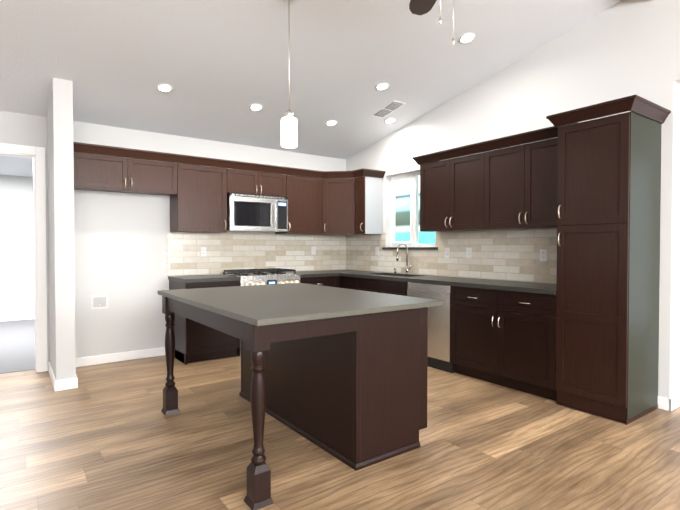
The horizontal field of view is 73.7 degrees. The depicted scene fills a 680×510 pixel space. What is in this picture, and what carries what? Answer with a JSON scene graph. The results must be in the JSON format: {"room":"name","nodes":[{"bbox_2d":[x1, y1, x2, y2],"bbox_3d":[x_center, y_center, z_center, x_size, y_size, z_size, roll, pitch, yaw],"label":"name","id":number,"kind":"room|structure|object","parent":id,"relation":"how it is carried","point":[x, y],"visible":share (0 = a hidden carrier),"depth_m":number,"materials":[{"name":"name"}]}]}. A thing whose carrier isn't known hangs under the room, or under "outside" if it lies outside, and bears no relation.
{"room":"kitchen","nodes":[
{"label":"kitchen","id":0,"kind":"room"},
{"bbox_2d":[0,156,32,176],"bbox_3d":[-4.674,-1.385,6.122,6.200,0.100,4.110,-1,1,-36],"label":"ceiling","id":1,"kind":"structure","parent":0,"point":[15,166],"depth_m":6.91,"materials":[{"name":"white paint"}]},
{"bbox_2d":[0,319,34,373],"bbox_3d":[-4.674,1.213,6.168,6.000,0.104,4.110,-1,1,-36],"label":"floor carpet","id":2,"kind":"object","parent":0,"point":[17,345],"depth_m":5.79,"materials":[{"name":"white carpet"}]},
{"bbox_2d":[0,175,34,315],"bbox_3d":[-5.840,-0.213,7.743,6.200,2.700,0.150,-1,1,-36],"label":"wall","id":3,"kind":"structure","parent":0,"point":[16,247],"depth_m":7.83,"materials":[{"name":"grey paint"}]},
{"bbox_2d":[0,314,34,321],"bbox_3d":[-5.792,1.090,7.700,6.000,0.095,0.014,-1,1,-36],"label":"baseboard","id":4,"kind":"structure","parent":3,"relation":"attached to","point":[27,316],"depth_m":7.84,"materials":[{"name":"white paint"}]},
{"bbox_2d":[47,78,75,379],"bbox_3d":[-2.692,-0.303,4.362,0.150,3.000,0.820,-1,1,-36],"label":"wall","id":5,"kind":"structure","parent":0,"point":[60,172],"depth_m":4.04,"materials":[{"name":"grey paint"}]},
{"bbox_2d":[48,362,57,390],"bbox_3d":[-2.749,1.150,4.327,0.014,0.095,0.816,-1,1,-36],"label":"baseboard","id":6,"kind":"structure","parent":5,"relation":"attached to","point":[55,382],"depth_m":4.18,"materials":[{"name":"white paint"}]},
{"bbox_2d":[70,375,77,387],"bbox_3d":[-2.608,1.149,4.413,0.014,0.095,0.790,-1,1,-36],"label":"baseboard","id":7,"kind":"structure","parent":5,"relation":"attached to","point":[74,381],"depth_m":4.09,"materials":[{"name":"white paint"}]},
{"bbox_2d":[0,111,345,361],"bbox_3d":[-4.045,-0.296,3.970,10.460,3.000,0.140,-1,1,-36],"label":"wall","id":8,"kind":"structure","parent":0,"point":[125,271],"depth_m":5.07,"materials":[{"name":"grey paint"}]},
{"bbox_2d":[0,143,47,371],"bbox_3d":[-3.500,0.054,4.363,1.127,2.285,0.158,-1,1,-36],"label":"door frame","id":9,"kind":"structure","parent":8,"relation":"attached to","point":[36,154],"depth_m":4.60,"materials":[{"name":"white paint"}]},
{"bbox_2d":[91,295,107,309],"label":"electrical outlet","id":10,"kind":"object","parent":8,"relation":"attached to","point":[99,301],"depth_m":4.93,"materials":[{"name":"white plastic"}]},
{"bbox_2d":[73,150,136,192],"bbox_3d":[-2.520,-0.858,4.779,0.566,0.335,0.328,-1,1,-36],"label":"upper cabinet","id":11,"kind":"object","parent":8,"relation":"attached to","point":[92,172],"depth_m":4.66,"materials":[{"name":"brown wood"}]},
{"bbox_2d":[76,347,164,366],"bbox_3d":[-2.452,1.137,5.061,1.030,0.095,0.017,-1,1,-36],"label":"baseboard","id":12,"kind":"structure","parent":8,"relation":"attached to","point":[115,357],"depth_m":5.05,"materials":[{"name":"white paint"}]},
{"bbox_2d":[133,158,180,197],"bbox_3d":[-2.146,-0.862,5.051,0.566,0.335,0.328,-1,1,-36],"label":"upper cabinet","id":13,"kind":"object","parent":8,"relation":"attached to","point":[156,177],"depth_m":4.97,"materials":[{"name":"brown wood"}]},
{"bbox_2d":[170,162,228,232],"bbox_3d":[-1.682,-0.654,5.393,0.578,0.765,0.328,-1,1,-36],"label":"upper cabinet","id":14,"kind":"object","parent":8,"relation":"attached to","point":[201,205],"depth_m":5.26,"materials":[{"name":"brown wood"}]},
{"bbox_2d":[229,166,264,194],"bbox_3d":[-1.264,-0.896,5.694,0.456,0.290,0.328,-1,1,-36],"label":"upper cabinet","id":15,"kind":"object","parent":8,"relation":"attached to","point":[252,182],"depth_m":5.58,"materials":[{"name":"brown wood"}]},
{"bbox_2d":[227,193,287,231],"bbox_3d":[-1.085,-0.524,5.756,0.786,0.443,0.428,-1,1,-36],"label":"microwave","id":16,"kind":"object","parent":15,"relation":"attached to","point":[253,213],"visible":1,"depth_m":5.60,"materials":[{"name":"silver metal"}]},
{"bbox_2d":[167,230,346,275],"bbox_3d":[-0.983,-0.034,6.114,2.610,0.540,0.010,-1,1,-36],"label":"tile backsplash","id":17,"kind":"structure","parent":8,"relation":"attached to","point":[226,250],"depth_m":5.97,"materials":[{"name":"beige tile"}]},
{"bbox_2d":[200,247,205,255],"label":"electrical outlet","id":18,"kind":"object","parent":17,"relation":"attached to","point":[202,249],"depth_m":5.58,"materials":[{"name":"white plastic"}]},
{"bbox_2d":[311,246,315,253],"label":"electrical outlet","id":19,"kind":"object","parent":17,"relation":"attached to","point":[313,248],"depth_m":6.54,"materials":[{"name":"white plastic"}]},
{"bbox_2d":[265,170,284,196],"bbox_3d":[-0.978,-0.900,5.902,0.456,0.290,0.328,-1,1,-36],"label":"upper cabinet","id":20,"kind":"object","parent":8,"relation":"attached to","point":[274,183],"depth_m":5.81,"materials":[{"name":"brown wood"}]},
{"bbox_2d":[275,174,320,233],"bbox_3d":[-0.528,-0.668,6.209,0.627,0.765,0.368,-1,1,-36],"label":"upper cabinet","id":21,"kind":"object","parent":8,"relation":"attached to","point":[303,194],"depth_m":6.07,"materials":[{"name":"brown wood"}]},
{"bbox_2d":[313,170,360,234],"bbox_3d":[0.006,-0.716,6.407,0.707,0.853,0.676,-1,1,-36],"label":"upper cabinet","id":22,"kind":"object","parent":8,"relation":"attached to","point":[337,192],"depth_m":6.22,"materials":[{"name":"brown wood"}]},
{"bbox_2d":[0,0,621,158],"bbox_3d":[0.795,-1.472,0.311,14.000,1.536,11.760,-1,1,-36],"label":"ceiling","id":23,"kind":"structure","parent":0,"point":[220,67],"depth_m":4.05,"materials":[{"name":"white paint"}]},
{"bbox_2d":[156,84,172,91],"bbox_3d":[-1.673,-1.593,4.325,0.151,0.033,0.148,-1,1,-42],"label":"recessed light","id":24,"kind":"object","parent":23,"relation":"in","point":[161,87],"depth_m":4.32,"materials":[{"name":"white paint"}]},
{"bbox_2d":[249,104,262,110],"bbox_3d":[-0.909,-1.599,4.907,0.151,0.033,0.148,-1,1,-42],"label":"recessed light","id":25,"kind":"object","parent":23,"relation":"in","point":[255,107],"depth_m":4.90,"materials":[{"name":"white paint"}]},
{"bbox_2d":[281,0,296,147],"bbox_3d":[-0.366,-1.341,3.265,0.130,1.114,0.130,-1,1,-36],"label":"pendant light","id":26,"kind":"object","parent":23,"relation":"hanging from","point":[288,130],"visible":1,"depth_m":3.24,"materials":[{"name":"white glass"}]},
{"bbox_2d":[325,120,337,125],"bbox_3d":[-0.105,-1.606,5.518,0.151,0.033,0.148,-1,1,-42],"label":"recessed light","id":27,"kind":"object","parent":23,"relation":"in","point":[332,122],"depth_m":5.51,"materials":[{"name":"white paint"}]},
{"bbox_2d":[375,83,388,89],"bbox_3d":[0.443,-1.770,4.763,0.149,0.033,0.151,1,1,45],"label":"recessed light","id":28,"kind":"object","parent":23,"relation":"in","point":[382,86],"depth_m":4.75,"materials":[{"name":"white paint"}]},
{"bbox_2d":[371,100,405,117],"bbox_3d":[0.567,-1.709,5.325,0.190,0.080,0.394,-1,1,-36],"label":"ceiling vent","id":29,"kind":"object","parent":23,"relation":"in","point":[389,108],"visible":1,"depth_m":5.31,"materials":[{"name":"white metal"}]},
{"bbox_2d":[384,118,395,122],"bbox_3d":[0.623,-1.671,5.639,0.151,0.033,0.148,-1,1,-42],"label":"recessed light","id":30,"kind":"object","parent":23,"relation":"in","point":[390,120],"depth_m":5.63,"materials":[{"name":"white paint"}]},
{"bbox_2d":[458,33,474,43],"bbox_3d":[1.136,-1.941,4.064,0.151,0.033,0.148,-1,1,-42],"label":"recessed light","id":31,"kind":"object","parent":23,"relation":"in","point":[467,38],"depth_m":4.06,"materials":[{"name":"white paint"}]},
{"bbox_2d":[0,355,679,509],"bbox_3d":[0.801,1.319,0.353,14.000,0.100,11.740,-1,1,-36],"label":"floor","id":32,"kind":"structure","parent":0,"point":[108,436],"depth_m":2.80,"materials":[{"name":"brown wood"}]},
{"bbox_2d":[169,282,239,364],"bbox_3d":[-1.589,0.735,5.304,0.620,0.890,0.622,-1,1,-36],"label":"base cabinet","id":33,"kind":"object","parent":32,"relation":"on","point":[195,341],"depth_m":5.03,"materials":[{"name":"brown wood"}]},
{"bbox_2d":[168,274,239,281],"bbox_3d":[-1.585,0.271,5.275,0.632,0.040,0.644,-1,1,-36],"label":"countertop","id":34,"kind":"structure","parent":33,"relation":"on","point":[215,277],"depth_m":5.11,"materials":[{"name":"grey stone"}]},
{"bbox_2d":[220,268,299,356],"bbox_3d":[-0.984,0.679,5.683,0.799,0.988,0.699,-1,1,-36],"label":"range","id":35,"kind":"object","parent":32,"relation":"on","point":[266,276],"visible":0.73,"depth_m":5.50,"materials":[{"name":"silver metal"}]},
{"bbox_2d":[161,295,427,509],"bbox_3d":[-0.386,0.767,3.218,1.280,0.902,1.647,-1,1,-36],"label":"kitchen island","id":36,"kind":"object","parent":32,"relation":"on","point":[340,374],"depth_m":2.76,"materials":[{"name":"brown wood"}]},
{"bbox_2d":[157,283,443,326],"bbox_3d":[-0.387,0.300,3.231,1.300,0.030,1.780,-1,1,-36],"label":"island countertop","id":37,"kind":"structure","parent":36,"relation":"on","point":[269,305],"depth_m":2.85,"materials":[{"name":"grey stone"}]},
{"bbox_2d":[300,278,339,287],"bbox_3d":[-0.447,0.720,6.135,0.594,0.890,0.622,-1,1,-36],"label":"base cabinet","id":38,"kind":"object","parent":32,"relation":"on","point":[331,282],"depth_m":5.91,"materials":[{"name":"brown wood"}]},
{"bbox_2d":[286,270,355,277],"bbox_3d":[-0.197,0.253,6.286,1.181,0.040,0.644,-1,1,-36],"label":"countertop","id":39,"kind":"structure","parent":38,"relation":"on","point":[323,273],"depth_m":5.99,"materials":[{"name":"grey stone"}]},
{"bbox_2d":[340,278,355,289],"bbox_3d":[0.011,0.714,6.469,0.656,0.890,0.622,-1,1,-36],"label":"base cabinet","id":40,"kind":"object","parent":32,"relation":"on","point":[347,283],"depth_m":5.94,"materials":[{"name":"brown wood"}]},
{"bbox_2d":[356,274,427,295],"bbox_3d":[0.704,0.730,5.584,0.577,0.890,0.915,-1,1,-36],"label":"base cabinet","id":41,"kind":"object","parent":32,"relation":"on","point":[378,285],"depth_m":5.37,"materials":[{"name":"brown wood"}]},
{"bbox_2d":[407,282,454,372],"bbox_3d":[1.148,0.744,4.958,0.577,0.885,0.610,-1,1,-36],"label":"dishwasher","id":42,"kind":"object","parent":32,"relation":"on","point":[439,324],"visible":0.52,"depth_m":4.68,"materials":[{"name":"silver metal"}]},
{"bbox_2d":[450,286,556,400],"bbox_3d":[1.658,0.754,4.276,0.577,0.890,1.082,-1,1,-36],"label":"base cabinet","id":43,"kind":"object","parent":32,"relation":"on","point":[502,332],"depth_m":4.05,"materials":[{"name":"brown wood"}]},
{"bbox_2d":[340,270,555,293],"bbox_3d":[1.095,0.275,5.009,0.599,0.040,2.942,-1,1,-36],"label":"countertop","id":44,"kind":"structure","parent":43,"relation":"on","point":[477,284],"depth_m":4.52,"materials":[{"name":"grey stone"}]},
{"bbox_2d":[394,243,410,273],"bbox_3d":[0.741,0.043,5.774,0.213,0.396,0.312,-1,1,-36],"label":"faucet","id":45,"kind":"object","parent":44,"relation":"on","point":[407,267],"visible":1,"depth_m":5.74,"materials":[{"name":"silver metal"}]},
{"bbox_2d":[546,94,670,424],"bbox_3d":[2.107,0.048,3.595,0.639,2.326,0.646,-1,1,-36],"label":"pantry","id":46,"kind":"object","parent":32,"relation":"on","point":[608,253],"visible":1,"depth_m":3.41,"materials":[{"name":"brown wood"}]},
{"bbox_2d":[346,0,679,398],"bbox_3d":[4.963,-0.685,3.351,3.700,3.800,11.740,-1,1,-36],"label":"wall","id":47,"kind":"structure","parent":0,"point":[622,49],"depth_m":3.97,"materials":[{"name":"grey paint"}]},
{"bbox_2d":[353,168,384,233],"bbox_3d":[0.358,-0.712,6.211,0.370,0.853,0.262,-1,1,-36],"label":"upper cabinet","id":48,"kind":"object","parent":47,"relation":"attached to","point":[367,184],"depth_m":6.11,"materials":[{"name":"brown wood"}]},
{"bbox_2d":[382,171,437,249],"bbox_3d":[0.929,-0.569,5.833,0.170,1.000,0.980,-1,1,-36],"label":"window unit","id":49,"kind":"structure","parent":47,"relation":"in","point":[412,243],"depth_m":5.88,"materials":[{"name":"white paint"}]},
{"bbox_2d":[347,228,556,283],"bbox_3d":[1.149,-0.022,5.448,0.010,0.540,3.597,-1,1,-36],"label":"tile backsplash","id":50,"kind":"structure","parent":47,"relation":"attached to","point":[511,255],"depth_m":4.98,"materials":[{"name":"beige tile"}]},
{"bbox_2d":[375,247,378,254],"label":"electrical outlet","id":51,"kind":"object","parent":50,"relation":"attached to","point":[376,248],"depth_m":6.30,"materials":[{"name":"white plastic"}]},
{"bbox_2d":[445,248,449,257],"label":"electrical outlet","id":52,"kind":"object","parent":50,"relation":"attached to","point":[447,250],"depth_m":5.28,"materials":[{"name":"white plastic"}]},
{"bbox_2d":[466,248,471,257],"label":"electrical outlet","id":53,"kind":"object","parent":50,"relation":"attached to","point":[468,250],"depth_m":5.04,"materials":[{"name":"white plastic"}]},
{"bbox_2d":[540,249,546,260],"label":"electrical outlet","id":54,"kind":"object","parent":50,"relation":"attached to","point":[543,252],"depth_m":4.33,"materials":[{"name":"white plastic"}]},
{"bbox_2d":[417,143,487,231],"bbox_3d":[1.323,-0.689,4.923,0.327,0.853,0.932,-1,1,-36],"label":"upper cabinet","id":55,"kind":"object","parent":47,"relation":"attached to","point":[448,188],"depth_m":4.85,"materials":[{"name":"brown wood"}]},
{"bbox_2d":[477,126,557,229],"bbox_3d":[1.802,-0.677,4.266,0.327,0.853,0.932,-1,1,-36],"label":"upper cabinet","id":56,"kind":"object","parent":47,"relation":"attached to","point":[510,187],"depth_m":4.19,"materials":[{"name":"brown wood"}]},
{"bbox_2d":[664,394,679,410],"bbox_3d":[4.056,1.145,4.617,3.714,0.095,0.030,-1,1,-36],"label":"baseboard","id":57,"kind":"structure","parent":47,"relation":"attached to","point":[670,404],"depth_m":3.54,"materials":[{"name":"white paint"}]},
{"label":"outside","id":58,"kind":"structure","parent":0,"visible":0},
{"bbox_2d":[395,175,434,243],"bbox_3d":[2.190,-0.596,6.751,0.020,4.500,4.500,-1,1,-36],"label":"window","id":59,"kind":"structure","parent":58,"point":[402,222],"depth_m":8.13,"materials":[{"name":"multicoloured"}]},
{"bbox_3d":[-1.625,-2.052,0.480,10.300,0.180,0.200,-1,1,-36],"label":"ridge beam","id":60,"kind":"structure","parent":0,"visible":0},
{"bbox_2d":[409,0,453,44],"bbox_3d":[0.628,-1.637,2.484,1.270,0.942,1.242,-1,1,-36],"label":"ceiling fan","id":61,"kind":"object","parent":60,"relation":"hanging from","point":[419,7],"visible":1,"depth_m":3.03,"materials":[{"name":"brown wood"}]}
]}

